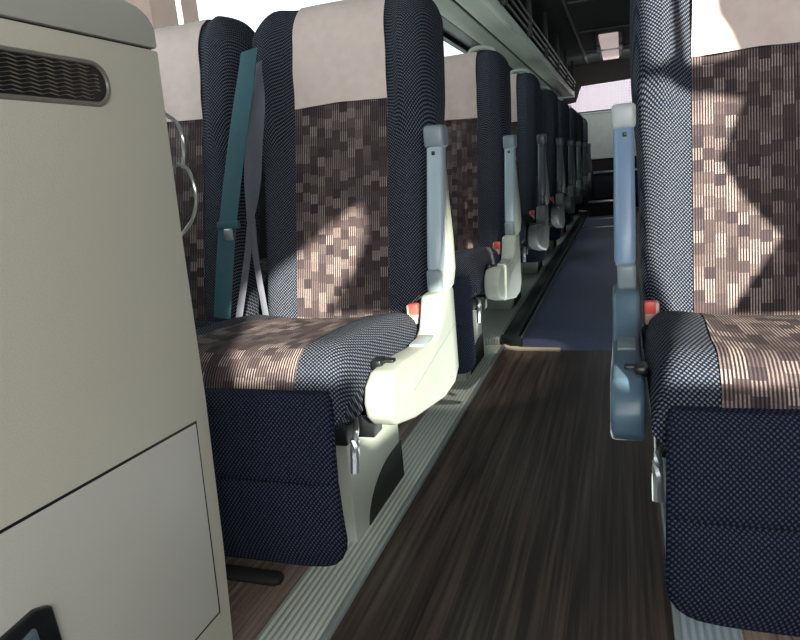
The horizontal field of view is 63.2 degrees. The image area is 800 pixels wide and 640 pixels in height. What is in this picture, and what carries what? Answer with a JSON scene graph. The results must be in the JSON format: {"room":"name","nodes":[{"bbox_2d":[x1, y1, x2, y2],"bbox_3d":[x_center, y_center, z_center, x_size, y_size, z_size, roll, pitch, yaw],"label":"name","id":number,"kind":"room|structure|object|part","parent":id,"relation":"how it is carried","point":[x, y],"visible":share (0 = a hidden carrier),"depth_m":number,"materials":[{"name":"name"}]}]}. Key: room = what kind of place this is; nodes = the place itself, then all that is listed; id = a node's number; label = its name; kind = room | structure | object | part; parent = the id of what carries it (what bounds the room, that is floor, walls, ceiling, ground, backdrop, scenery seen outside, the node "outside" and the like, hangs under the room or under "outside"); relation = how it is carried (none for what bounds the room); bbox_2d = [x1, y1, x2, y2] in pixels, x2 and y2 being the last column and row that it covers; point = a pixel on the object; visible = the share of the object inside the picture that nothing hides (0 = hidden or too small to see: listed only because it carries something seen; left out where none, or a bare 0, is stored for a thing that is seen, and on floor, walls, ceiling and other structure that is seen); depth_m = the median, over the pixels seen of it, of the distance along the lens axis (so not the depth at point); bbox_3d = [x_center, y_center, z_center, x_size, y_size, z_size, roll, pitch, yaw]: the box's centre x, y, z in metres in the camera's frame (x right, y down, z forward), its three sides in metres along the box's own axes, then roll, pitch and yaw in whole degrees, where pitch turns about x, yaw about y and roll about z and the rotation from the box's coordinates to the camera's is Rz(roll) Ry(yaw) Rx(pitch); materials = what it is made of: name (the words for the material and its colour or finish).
{"room":"vehicle interior","nodes":[
{"label":"vehicle interior","id":0,"kind":"room"},
{"bbox_2d":[259,32,468,258],"bbox_3d":[-0.360,-1.067,3.872,0.060,2.100,13.400,-1,14,19],"label":"wall","id":1,"kind":"structure","parent":0,"point":[262,242],"depth_m":2.98,"materials":[{"name":"plastic"}]},
{"bbox_2d":[443,34,468,52],"bbox_3d":[0.517,-2.220,6.427,0.058,1.040,2.000,-1,14,19],"label":"window","id":2,"kind":"structure","parent":1,"relation":"in","point":[447,39],"depth_m":6.50,"materials":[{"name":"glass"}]},
{"bbox_2d":[433,0,575,98],"bbox_3d":[0.557,-2.200,4.939,0.992,0.500,8.180,-1,14,19],"label":"luggage rack","id":3,"kind":"object","parent":1,"relation":"attached to","point":[472,23],"visible":0.88,"depth_m":4.33,"materials":[{"name":"metal"}]},
{"bbox_3d":[1.015,-2.096,4.793,0.034,0.089,8.150,-1,14,19],"label":"rail","id":4,"kind":"part","parent":3,"relation":"part of","materials":[{"name":"metal"}]},
{"bbox_3d":[2.153,-2.978,8.626,0.315,0.080,0.030,-1,14,19],"label":"plate","id":5,"kind":"part","parent":3,"relation":"part of","materials":[{"name":"silver metal"}]},
{"bbox_2d":[225,207,799,639],"bbox_3d":[1.029,-0.037,3.666,2.680,0.050,13.400,-1,14,19],"label":"floor","id":6,"kind":"structure","parent":0,"point":[531,521],"depth_m":1.57,"materials":[{"name":"brown wood"}]},
{"bbox_2d":[0,0,232,639],"bbox_3d":[-0.863,0.260,0.529,0.818,1.110,1.305,-1,14,19],"label":"console","id":7,"kind":"object","parent":6,"relation":"on","point":[110,523],"visible":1,"depth_m":0.78,"materials":[{"name":"plastic"}]},
{"bbox_3d":[-0.388,0.354,0.687,0.012,0.092,0.071,-1,14,19],"label":"handle","id":8,"kind":"part","parent":7,"relation":"part of","materials":[{"name":"black plastic"}]},
{"bbox_3d":[-0.383,0.358,0.677,0.008,0.069,0.035,-1,14,19],"label":"lever","id":9,"kind":"part","parent":7,"relation":"part of","materials":[{"name":"plastic"}]},
{"bbox_2d":[0,52,100,98],"bbox_3d":[-0.494,-0.187,0.407,0.002,0.038,0.828,-1,14,19],"label":"grille","id":10,"kind":"object","parent":7,"relation":"attached to","point":[23,75],"depth_m":0.72,"materials":[{"name":"brown metal"}]},
{"bbox_2d":[0,45,110,106],"bbox_3d":[-0.491,-0.189,0.416,0.004,0.054,0.847,-1,14,19],"label":"vent","id":11,"kind":"object","parent":7,"relation":"attached to","point":[30,75],"depth_m":0.73,"materials":[{"name":"grey plastic"}]},
{"bbox_3d":[-0.468,0.409,0.484,0.012,0.354,1.100,-1,14,19],"label":"door","id":12,"kind":"part","parent":7,"relation":"part of","materials":[{"name":"plastic"}]},
{"bbox_2d":[165,112,197,235],"bbox_3d":[-0.480,-0.182,1.118,0.253,0.351,0.072,-14,16,-33],"label":"handle","id":13,"kind":"object","parent":7,"relation":"attached to","point":[182,165],"visible":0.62,"depth_m":1.15,"materials":[{"name":"silver metal"}]},
{"bbox_3d":[-0.389,-0.313,1.140,0.028,0.093,0.006,-1,14,19],"label":"rod","id":14,"kind":"part","parent":13,"relation":"part of","materials":[{"name":"silver metal"}]},
{"bbox_3d":[-0.380,-0.219,1.161,0.042,0.126,0.006,-1,14,19],"label":"rod","id":15,"kind":"part","parent":13,"relation":"part of","materials":[{"name":"silver metal"}]},
{"bbox_2d":[151,16,259,328],"bbox_3d":[-0.667,-0.141,1.706,0.671,1.325,1.024,-1,14,19],"label":"seat","id":16,"kind":"object","parent":6,"relation":"on","point":[207,66],"visible":0.31,"depth_m":1.82,"materials":[{"name":"blue fabric"}]},
{"bbox_3d":[-0.682,-0.297,1.875,0.272,0.645,0.153,-1,14,19],"label":"backrest panel","id":17,"kind":"part","parent":16,"relation":"part of","materials":[{"name":"fabric"}]},
{"bbox_2d":[194,320,216,328],"bbox_3d":[-0.761,0.093,1.631,0.494,0.172,0.605,-1,14,19],"label":"seat cushion","id":18,"kind":"object","parent":16,"relation":"on","point":[198,323],"depth_m":1.69,"materials":[{"name":"blue fabric"}]},
{"bbox_3d":[-0.654,-0.390,1.958,0.528,0.935,0.386,-1,14,19],"label":"backrest","id":19,"kind":"part","parent":16,"relation":"part of","materials":[{"name":"blue fabric"}]},
{"bbox_2d":[225,564,283,585],"bbox_3d":[-0.400,0.562,1.455,0.310,0.026,0.042,-1,14,19],"label":"bar","id":20,"kind":"object","parent":6,"relation":"on","point":[233,572],"visible":0.57,"depth_m":1.42,"materials":[{"name":"rubber"}]},
{"bbox_2d":[259,258,268,314],"bbox_3d":[-0.347,-0.434,2.852,0.528,1.325,1.006,-1,14,19],"label":"seat","id":21,"kind":"object","parent":6,"relation":"on","point":[263,261],"visible":0.02,"depth_m":2.50,"materials":[{"name":"blue fabric"}]},
{"bbox_3d":[-0.384,-0.229,2.739,0.305,0.106,0.586,-1,14,19],"label":"cushion panel","id":22,"kind":"part","parent":21,"relation":"part of","materials":[{"name":"fabric"}]},
{"bbox_2d":[196,0,458,566],"bbox_3d":[-0.185,-0.174,1.596,0.590,1.354,1.007,-1,14,19],"label":"seat","id":23,"kind":"object","parent":6,"relation":"on","point":[307,397],"visible":0.95,"depth_m":1.65,"materials":[{"name":"blue fabric"}]},
{"bbox_3d":[-0.246,0.045,1.495,0.305,0.106,0.586,-1,14,19],"label":"cushion panel","id":24,"kind":"part","parent":23,"relation":"part of","materials":[{"name":"fabric"}]},
{"bbox_2d":[196,312,419,428],"bbox_3d":[-0.240,0.073,1.513,0.494,0.172,0.605,-1,14,19],"label":"seat cushion","id":25,"kind":"object","parent":23,"relation":"on","point":[334,356],"depth_m":1.26,"materials":[{"name":"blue fabric"}]},
{"bbox_3d":[-0.160,-0.316,1.757,0.272,0.645,0.153,-1,14,19],"label":"backrest panel","id":26,"kind":"part","parent":23,"relation":"part of","materials":[{"name":"fabric"}]},
{"bbox_3d":[-0.132,-0.410,1.840,0.528,0.935,0.386,-1,14,19],"label":"backrest","id":27,"kind":"part","parent":23,"relation":"part of","materials":[{"name":"blue fabric"}]},
{"bbox_3d":[-0.084,0.241,1.268,0.022,0.082,0.109,-4,13,3],"label":"recline lever","id":28,"kind":"part","parent":23,"relation":"part of","materials":[{"name":"silver metal"}]},
{"bbox_3d":[-0.216,0.173,1.556,0.455,0.065,0.500,-1,14,19],"label":"seat frame","id":29,"kind":"part","parent":23,"relation":"part of","materials":[{"name":"metal"}]},
{"bbox_3d":[0.050,0.049,1.495,0.036,0.009,0.085,-1,14,19],"label":"adjuster panel","id":30,"kind":"part","parent":23,"relation":"part of","materials":[{"name":"grey plastic"}]},
{"bbox_3d":[0.091,-0.282,1.622,0.047,0.305,0.117,-1,14,19],"label":"armrest","id":31,"kind":"part","parent":23,"relation":"part of","materials":[{"name":"plastic"}]},
{"bbox_2d":[255,345,500,639],"bbox_3d":[-0.117,0.534,1.502,0.124,0.010,3.430,-1,14,19],"label":"rail","id":32,"kind":"object","parent":6,"relation":"on","point":[307,611],"visible":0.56,"depth_m":1.49,"materials":[{"name":"metal"}]},
{"bbox_2d":[319,344,504,639],"bbox_3d":[-0.052,0.532,1.480,0.015,0.014,3.430,-1,14,19],"label":"rail edge","id":33,"kind":"structure","parent":6,"relation":"on","point":[339,615],"depth_m":1.59,"materials":[{"name":"metal"}]},
{"bbox_2d":[444,45,521,380],"bbox_3d":[0.187,-0.454,2.665,0.603,1.354,1.023,-1,14,19],"label":"seat","id":34,"kind":"object","parent":6,"relation":"on","point":[484,198],"visible":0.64,"depth_m":2.75,"materials":[{"name":"fabric"}]},
{"bbox_3d":[0.206,-0.596,2.827,0.272,0.645,0.153,-1,14,19],"label":"backrest panel","id":35,"kind":"part","parent":34,"relation":"part of","materials":[{"name":"fabric"}]},
{"bbox_2d":[455,247,500,297],"bbox_3d":[0.126,-0.207,2.584,0.494,0.172,0.605,-1,14,19],"label":"seat cushion","id":36,"kind":"object","parent":34,"relation":"on","point":[472,264],"depth_m":2.30,"materials":[{"name":"blue fabric"}]},
{"bbox_3d":[0.281,-0.039,2.338,0.022,0.082,0.109,-4,13,3],"label":"recline lever","id":37,"kind":"part","parent":34,"relation":"part of","materials":[{"name":"silver metal"}]},
{"bbox_3d":[0.149,-0.107,2.626,0.455,0.065,0.500,-1,14,19],"label":"seat frame","id":38,"kind":"part","parent":34,"relation":"part of","materials":[{"name":"metal"}]},
{"bbox_3d":[0.233,-0.690,2.910,0.528,0.935,0.386,-1,14,19],"label":"backrest","id":39,"kind":"part","parent":34,"relation":"part of","materials":[{"name":"blue fabric"}]},
{"bbox_3d":[0.415,-0.231,2.565,0.036,0.009,0.085,-1,14,19],"label":"adjuster panel","id":40,"kind":"part","parent":34,"relation":"part of","materials":[{"name":"grey plastic"}]},
{"bbox_3d":[0.457,-0.562,2.692,0.047,0.305,0.117,-1,14,19],"label":"armrest","id":41,"kind":"part","parent":34,"relation":"part of","materials":[{"name":"plastic"}]},
{"bbox_2d":[481,214,578,344],"bbox_3d":[1.050,-0.689,6.298,0.980,0.032,6.640,-1,14,19],"label":"platform","id":42,"kind":"object","parent":6,"relation":"on","point":[493,323],"visible":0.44,"depth_m":3.59,"materials":[{"name":"metal"}]},
{"bbox_2d":[485,68,549,309],"bbox_3d":[0.550,-0.763,3.728,0.603,1.354,1.023,-1,14,19],"label":"seat","id":43,"kind":"object","parent":42,"relation":"on","point":[531,163],"visible":0.33,"depth_m":3.79,"materials":[{"name":"fabric"}]},
{"bbox_3d":[0.569,-0.905,3.891,0.272,0.645,0.153,-1,14,19],"label":"backrest panel","id":44,"kind":"part","parent":43,"relation":"part of","materials":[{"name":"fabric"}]},
{"bbox_3d":[0.644,-0.348,3.401,0.022,0.082,0.109,-4,13,3],"label":"recline lever","id":45,"kind":"part","parent":43,"relation":"part of","materials":[{"name":"silver metal"}]},
{"bbox_3d":[0.512,-0.416,3.690,0.455,0.065,0.500,-1,14,19],"label":"seat frame","id":46,"kind":"part","parent":43,"relation":"part of","materials":[{"name":"metal"}]},
{"bbox_2d":[520,213,535,244],"bbox_3d":[0.489,-0.516,3.647,0.494,0.172,0.605,-1,14,19],"label":"seat cushion","id":47,"kind":"object","parent":43,"relation":"on","point":[527,219],"depth_m":3.40,"materials":[{"name":"blue fabric"}]},
{"bbox_3d":[0.596,-0.999,3.974,0.528,0.935,0.386,-1,14,19],"label":"backrest","id":48,"kind":"part","parent":43,"relation":"part of","materials":[{"name":"blue fabric"}]},
{"bbox_3d":[0.820,-0.871,3.755,0.047,0.305,0.117,-1,14,19],"label":"armrest","id":49,"kind":"part","parent":43,"relation":"part of","materials":[{"name":"plastic"}]},
{"bbox_2d":[521,86,565,273],"bbox_3d":[0.915,-1.043,4.799,0.603,1.354,1.023,-1,14,19],"label":"seat","id":50,"kind":"object","parent":42,"relation":"on","point":[549,100],"visible":0.34,"depth_m":4.83,"materials":[{"name":"fabric"}]},
{"bbox_3d":[0.962,-1.279,5.044,0.528,0.935,0.386,-1,14,19],"label":"backrest","id":51,"kind":"part","parent":50,"relation":"part of","materials":[{"name":"blue fabric"}]},
{"bbox_2d":[548,199,554,219],"bbox_3d":[0.854,-0.796,4.717,0.494,0.172,0.605,-1,14,19],"label":"seat cushion","id":52,"kind":"object","parent":50,"relation":"on","point":[551,204],"depth_m":4.49,"materials":[{"name":"blue fabric"}]},
{"bbox_3d":[1.185,-1.151,4.826,0.047,0.305,0.117,-1,14,19],"label":"armrest","id":53,"kind":"part","parent":50,"relation":"part of","materials":[{"name":"plastic"}]},
{"bbox_2d":[546,97,575,250],"bbox_3d":[1.281,-1.323,5.869,0.603,1.354,1.023,-1,14,19],"label":"seat","id":54,"kind":"object","parent":42,"relation":"on","point":[563,108],"visible":0.16,"depth_m":5.89,"materials":[{"name":"fabric"}]},
{"bbox_3d":[1.327,-1.559,6.114,0.528,0.935,0.386,-1,14,19],"label":"backrest","id":55,"kind":"part","parent":54,"relation":"part of","materials":[{"name":"blue fabric"}]},
{"bbox_3d":[1.550,-1.431,5.896,0.047,0.305,0.117,-1,14,19],"label":"armrest","id":56,"kind":"part","parent":54,"relation":"part of","materials":[{"name":"plastic"}]},
{"bbox_2d":[561,105,582,234],"bbox_3d":[1.646,-1.602,6.939,0.603,1.354,1.023,-1,14,19],"label":"seat","id":57,"kind":"object","parent":42,"relation":"on","point":[573,114],"visible":0.22,"depth_m":6.95,"materials":[{"name":"fabric"}]},
{"bbox_3d":[1.693,-1.839,7.184,0.528,0.935,0.386,-1,14,19],"label":"backrest","id":58,"kind":"part","parent":57,"relation":"part of","materials":[{"name":"blue fabric"}]},
{"bbox_3d":[1.916,-1.711,6.966,0.047,0.305,0.117,-1,14,19],"label":"armrest","id":59,"kind":"part","parent":57,"relation":"part of","materials":[{"name":"plastic"}]},
{"bbox_2d":[570,111,587,223],"bbox_3d":[2.012,-1.882,8.009,0.603,1.354,1.023,-1,14,19],"label":"seat","id":60,"kind":"object","parent":42,"relation":"on","point":[579,117],"visible":0.2,"depth_m":8.02,"materials":[{"name":"fabric"}]},
{"bbox_3d":[2.058,-2.119,8.254,0.528,0.935,0.386,-1,14,19],"label":"backrest","id":61,"kind":"part","parent":60,"relation":"part of","materials":[{"name":"blue fabric"}]},
{"bbox_3d":[2.281,-1.990,8.036,0.047,0.305,0.117,-1,14,19],"label":"armrest","id":62,"kind":"part","parent":60,"relation":"part of","materials":[{"name":"plastic"}]},
{"bbox_2d":[575,116,591,214],"bbox_3d":[2.377,-2.162,9.079,0.603,1.354,1.023,-1,14,19],"label":"seat","id":63,"kind":"object","parent":42,"relation":"on","point":[585,123],"visible":0.1,"depth_m":9.09,"materials":[{"name":"fabric"}]},
{"bbox_3d":[2.424,-2.398,9.325,0.528,0.935,0.386,-1,14,19],"label":"backrest","id":64,"kind":"part","parent":63,"relation":"part of","materials":[{"name":"blue fabric"}]},
{"bbox_3d":[2.647,-2.270,9.106,0.047,0.305,0.117,-1,14,19],"label":"armrest","id":65,"kind":"part","parent":63,"relation":"part of","materials":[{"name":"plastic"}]},
{"bbox_2d":[504,344,560,351],"bbox_3d":[0.588,0.128,2.983,0.295,0.012,0.108,8,18,44],"label":"nosing","id":66,"kind":"structure","parent":6,"relation":"on","point":[507,347],"depth_m":2.95,"materials":[{"name":"metal"}]},
{"bbox_2d":[501,212,587,346],"bbox_3d":[1.558,-0.693,6.090,0.115,0.045,6.700,-1,14,19],"label":"kerb","id":67,"kind":"object","parent":6,"relation":"on","point":[511,336],"visible":0.86,"depth_m":3.98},
{"bbox_2d":[500,212,588,339],"bbox_3d":[1.572,-0.705,6.126,0.113,0.049,6.620,-1,14,19],"label":"kerb line","id":68,"kind":"object","parent":67,"relation":"on","point":[569,250],"visible":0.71,"depth_m":4.15,"materials":[{"name":"grey metal"}]},
{"bbox_2d":[582,199,613,227],"bbox_3d":[2.598,-1.351,8.154,0.530,0.215,1.460,-1,14,19],"label":"nosing","id":69,"kind":"structure","parent":6,"relation":"on","point":[609,200],"depth_m":8.49,"materials":[{"name":"silver metal"}]},
{"bbox_2d":[589,202,613,216],"bbox_3d":[2.884,-1.554,8.977,0.520,0.190,0.350,-1,14,19],"label":"step","id":70,"kind":"structure","parent":6,"relation":"on","point":[602,208],"depth_m":8.85,"materials":[{"name":"black"}]},
{"bbox_2d":[593,168,637,199],"bbox_3d":[3.182,-1.960,9.280,0.785,0.390,0.612,-1,14,19],"label":"bench","id":71,"kind":"object","parent":70,"relation":"on","point":[603,181],"visible":0.45,"depth_m":9.08,"materials":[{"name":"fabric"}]},
{"bbox_2d":[643,349,681,639],"bbox_3d":[0.535,0.526,1.278,0.011,0.013,3.430,-1,14,19],"label":"rail edge","id":72,"kind":"structure","parent":6,"relation":"on","point":[675,616],"depth_m":1.22,"materials":[{"name":"metal"}]},
{"bbox_2d":[662,458,742,639],"bbox_3d":[0.587,0.527,1.260,0.101,0.010,3.430,-1,14,19],"label":"rail","id":73,"kind":"object","parent":6,"relation":"on","point":[691,629],"depth_m":1.15,"materials":[{"name":"metal"}]},
{"bbox_2d":[610,0,799,636],"bbox_3d":[0.708,-0.178,1.269,0.590,1.354,1.023,-1,14,19],"label":"seat","id":74,"kind":"object","parent":6,"relation":"on","point":[713,113],"visible":1,"depth_m":1.40,"materials":[{"name":"blue fabric"}]},
{"bbox_3d":[0.504,-0.282,1.459,0.047,0.305,0.117,-1,14,19],"label":"armrest","id":75,"kind":"part","parent":74,"relation":"part of","materials":[{"name":"blue plastic"}]},
{"bbox_3d":[0.464,0.049,1.332,0.036,0.009,0.085,-1,14,19],"label":"adjuster panel","id":76,"kind":"part","parent":74,"relation":"part of","materials":[{"name":"grey plastic"}]},
{"bbox_3d":[0.434,0.240,1.068,0.021,0.083,0.110,4,16,35],"label":"recline lever","id":77,"kind":"part","parent":74,"relation":"part of","materials":[{"name":"silver metal"}]},
{"bbox_3d":[0.714,0.168,1.215,0.455,0.065,0.500,-1,14,19],"label":"seat frame","id":78,"kind":"part","parent":74,"relation":"part of","materials":[{"name":"metal"}]},
{"bbox_3d":[0.812,-0.415,1.494,0.528,0.935,0.386,-1,14,19],"label":"backrest","id":79,"kind":"part","parent":74,"relation":"part of","materials":[{"name":"blue fabric"}]},
{"bbox_2d":[641,311,721,445],"bbox_3d":[0.704,0.068,1.168,0.494,0.172,0.605,-1,14,19],"label":"seat cushion","id":80,"kind":"object","parent":74,"relation":"on","point":[682,365],"depth_m":1.00,"materials":[{"name":"blue fabric"}]},
{"bbox_3d":[0.784,-0.322,1.411,0.272,0.645,0.153,-1,14,19],"label":"backrest panel","id":81,"kind":"part","parent":74,"relation":"part of","materials":[{"name":"fabric"}]},
{"bbox_3d":[0.698,0.040,1.150,0.305,0.106,0.586,-1,14,19],"label":"cushion panel","id":82,"kind":"part","parent":74,"relation":"part of","materials":[{"name":"fabric"}]},
{"bbox_2d":[498,0,629,73],"bbox_3d":[0.841,-2.124,3.185,2.800,0.050,13.400,-1,14,19],"label":"ceiling","id":83,"kind":"structure","parent":0,"point":[594,14],"depth_m":6.39,"materials":[{"name":"plastic"}]},
{"bbox_2d":[561,0,629,63],"bbox_3d":[1.655,-2.591,5.071,0.800,0.029,8.600,-1,14,19],"label":"trim","id":84,"kind":"structure","parent":83,"relation":"attached to","point":[564,3],"depth_m":6.71,"materials":[{"name":"grey metal"}]},
{"bbox_2d":[594,27,622,59],"bbox_3d":[2.498,-3.255,7.739,0.300,0.084,2.050,-1,14,19],"label":"ceiling lamp","id":85,"kind":"object","parent":83,"relation":"attached to","point":[609,41],"visible":1,"depth_m":7.36,"materials":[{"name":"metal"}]},
{"bbox_2d":[598,32,618,48],"bbox_3d":[2.342,-3.125,7.282,0.200,0.045,0.850,-1,14,19],"label":"diffuser","id":86,"kind":"object","parent":85,"relation":"attached to","point":[610,40],"depth_m":7.15,"materials":[{"name":"white plastic"}]},
{"bbox_2d":[601,49,618,59],"bbox_3d":[2.648,-3.359,8.178,0.200,0.045,0.900,-1,14,19],"label":"diffuser","id":87,"kind":"object","parent":85,"relation":"attached to","point":[609,54],"depth_m":8.18,"materials":[{"name":"white plastic"}]},
{"bbox_2d":[555,59,638,210],"bbox_3d":[3.045,-2.697,9.603,2.800,2.100,0.050,-1,14,19],"label":"wall","id":88,"kind":"structure","parent":0,"point":[610,71],"depth_m":9.47,"materials":[{"name":"grey plastic"}]},
{"bbox_2d":[579,109,610,113],"bbox_3d":[3.238,-3.259,9.352,1.700,0.450,0.019,-1,14,19],"label":"window","id":89,"kind":"structure","parent":88,"relation":"in","point":[608,109],"depth_m":9.52,"materials":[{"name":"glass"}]},
{"bbox_2d":[568,79,631,111],"bbox_3d":[3.222,-3.265,9.334,1.680,0.406,0.012,-1,14,19],"label":"lace curtain","id":90,"kind":"object","parent":89,"relation":"hanging from","point":[602,96],"visible":0.41,"depth_m":9.43,"materials":[{"name":"white fabric"}]},
{"bbox_2d":[580,110,635,159],"bbox_3d":[3.348,-2.724,9.438,1.560,0.675,0.050,-1,14,19],"label":"panel","id":91,"kind":"object","parent":88,"relation":"attached to","point":[600,131],"depth_m":9.57,"materials":[{"name":"grey plastic"}]},
{"label":"outside","id":92,"kind":"structure","parent":0,"visible":0},
{"bbox_3d":[4.916,-1.274,14.317,120.000,0.100,90.000,-1,14,19],"label":"ground","id":93,"kind":"structure","parent":92,"visible":0},
{"bbox_2d":[124,0,198,28],"bbox_3d":[-8.633,-7.465,22.768,3.000,10.500,2.600,-1,14,19],"label":"building","id":94,"kind":"structure","parent":93,"relation":"on","point":[161,13],"depth_m":21.15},
{"bbox_2d":[175,0,183,24],"bbox_3d":[-4.106,-4.539,12.789,0.097,8.500,0.100,-1,14,19],"label":"utility pole","id":95,"kind":"object","parent":93,"relation":"on","point":[178,2],"visible":0.02,"depth_m":12.44,"materials":[{"name":"white"}]}
]}

